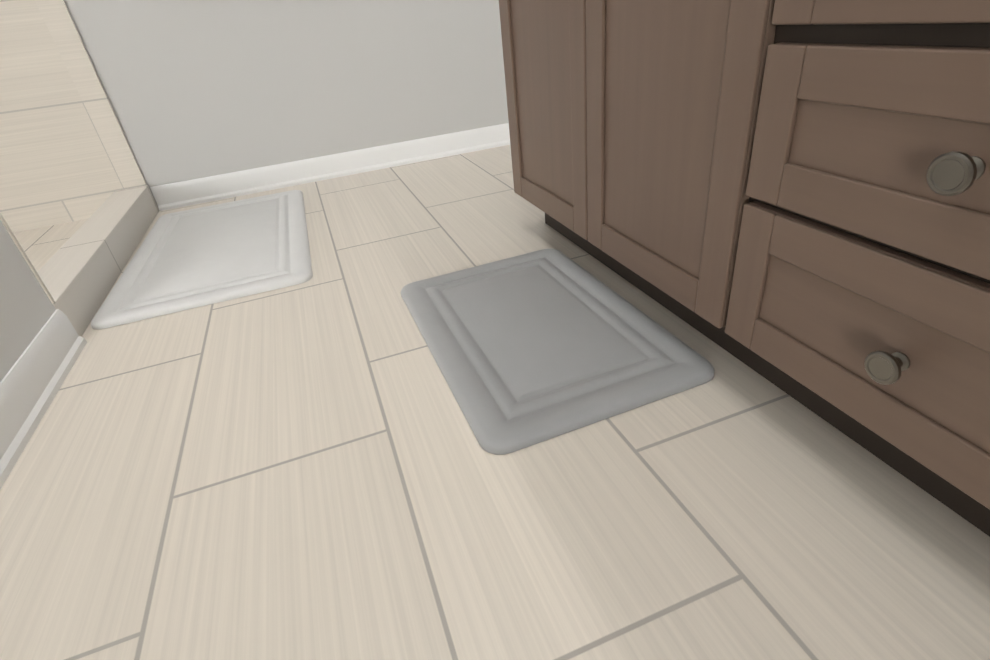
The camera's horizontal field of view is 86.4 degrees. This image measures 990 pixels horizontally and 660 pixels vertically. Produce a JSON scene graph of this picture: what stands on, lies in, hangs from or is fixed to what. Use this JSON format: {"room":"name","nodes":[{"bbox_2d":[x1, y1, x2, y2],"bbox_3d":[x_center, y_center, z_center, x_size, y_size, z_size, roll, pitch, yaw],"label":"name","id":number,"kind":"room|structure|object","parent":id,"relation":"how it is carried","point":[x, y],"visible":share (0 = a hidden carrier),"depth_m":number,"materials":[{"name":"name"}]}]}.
{"room":"bathroom","nodes":[
{"label":"bathroom","id":0,"kind":"room"},
{"bbox_2d":[0,220,55,381],"bbox_3d":[-0.540,-0.345,-0.918,0.120,2.740,3.300,-16,33,-14],"label":"wall","id":1,"kind":"structure","parent":0,"point":[27,309],"depth_m":1.00,"materials":[{"name":"white paint"}]},
{"bbox_2d":[0,213,55,304],"bbox_3d":[-0.572,-0.203,-0.661,0.132,2.236,3.010,-16,33,-14],"label":"shower wall tile","id":2,"kind":"structure","parent":1,"relation":"attached to","point":[20,248],"depth_m":1.06,"materials":[{"name":"beige tile"}]},
{"bbox_2d":[0,309,86,488],"bbox_3d":[-0.342,0.758,-0.207,0.018,0.089,3.298,-16,33,-14],"label":"baseboard","id":3,"kind":"structure","parent":1,"relation":"attached to","point":[33,380],"depth_m":0.95,"materials":[{"name":"white wood"}]},
{"bbox_2d":[37,185,158,336],"bbox_3d":[-1.156,-0.240,1.548,0.110,0.100,1.049,-16,33,-14],"label":"shower curb","id":4,"kind":"structure","parent":1,"relation":"attached to","point":[80,270],"depth_m":1.42,"materials":[{"name":"tile"}]},
{"bbox_2d":[64,0,508,208],"bbox_3d":[-0.561,-1.896,1.588,4.570,2.740,0.120,-16,33,-14],"label":"wall","id":5,"kind":"structure","parent":0,"point":[195,89],"depth_m":1.98,"materials":[{"name":"grey paint"}]},
{"bbox_2d":[0,0,146,232],"bbox_3d":[-1.962,-1.244,1.284,1.204,2.236,0.010,-16,33,-14],"label":"shower wall tile","id":6,"kind":"structure","parent":5,"relation":"attached to","point":[66,155],"depth_m":1.79,"materials":[{"name":"beige tile"}]},
{"bbox_2d":[150,123,509,210],"bbox_3d":[-0.525,-0.708,2.193,1.628,0.089,0.018,-16,33,-14],"label":"baseboard","id":7,"kind":"structure","parent":5,"relation":"attached to","point":[222,186],"depth_m":2.15,"materials":[{"name":"white wood"}]},
{"bbox_2d":[0,145,989,659],"bbox_3d":[0.410,0.313,0.510,4.690,0.060,4.600,-16,33,-14],"label":"floor","id":8,"kind":"structure","parent":0,"point":[310,469],"depth_m":0.68,"materials":[{"name":"tile"}]},
{"bbox_2d":[13,219,87,271],"bbox_3d":[-1.197,0.649,0.197,1.098,0.020,4.049,-16,33,-14],"label":"shower floor","id":9,"kind":"structure","parent":8,"relation":"on","point":[41,246],"depth_m":1.78,"materials":[{"name":"tile"}]},
{"bbox_2d":[91,190,312,329],"bbox_3d":[-0.837,-0.272,1.617,0.519,0.016,0.887,-16,33,-14],"label":"area rug","id":10,"kind":"object","parent":8,"relation":"on","point":[196,258],"visible":1,"depth_m":1.47,"materials":[{"name":"white fabric"}]},
{"bbox_2d":[401,249,713,454],"bbox_3d":[0.070,-0.016,1.031,0.412,0.016,0.605,-16,33,-14],"label":"area rug","id":11,"kind":"object","parent":8,"relation":"on","point":[532,348],"visible":0.98,"depth_m":0.93,"materials":[{"name":"grey fabric"}]},
{"bbox_2d":[499,0,989,536],"bbox_3d":[0.690,-0.127,0.320,0.581,0.826,2.465,-16,33,-14],"label":"bathroom vanity","id":12,"kind":"object","parent":8,"relation":"on","point":[791,198],"visible":1,"depth_m":0.53,"materials":[{"name":"brown wood"}]}
]}

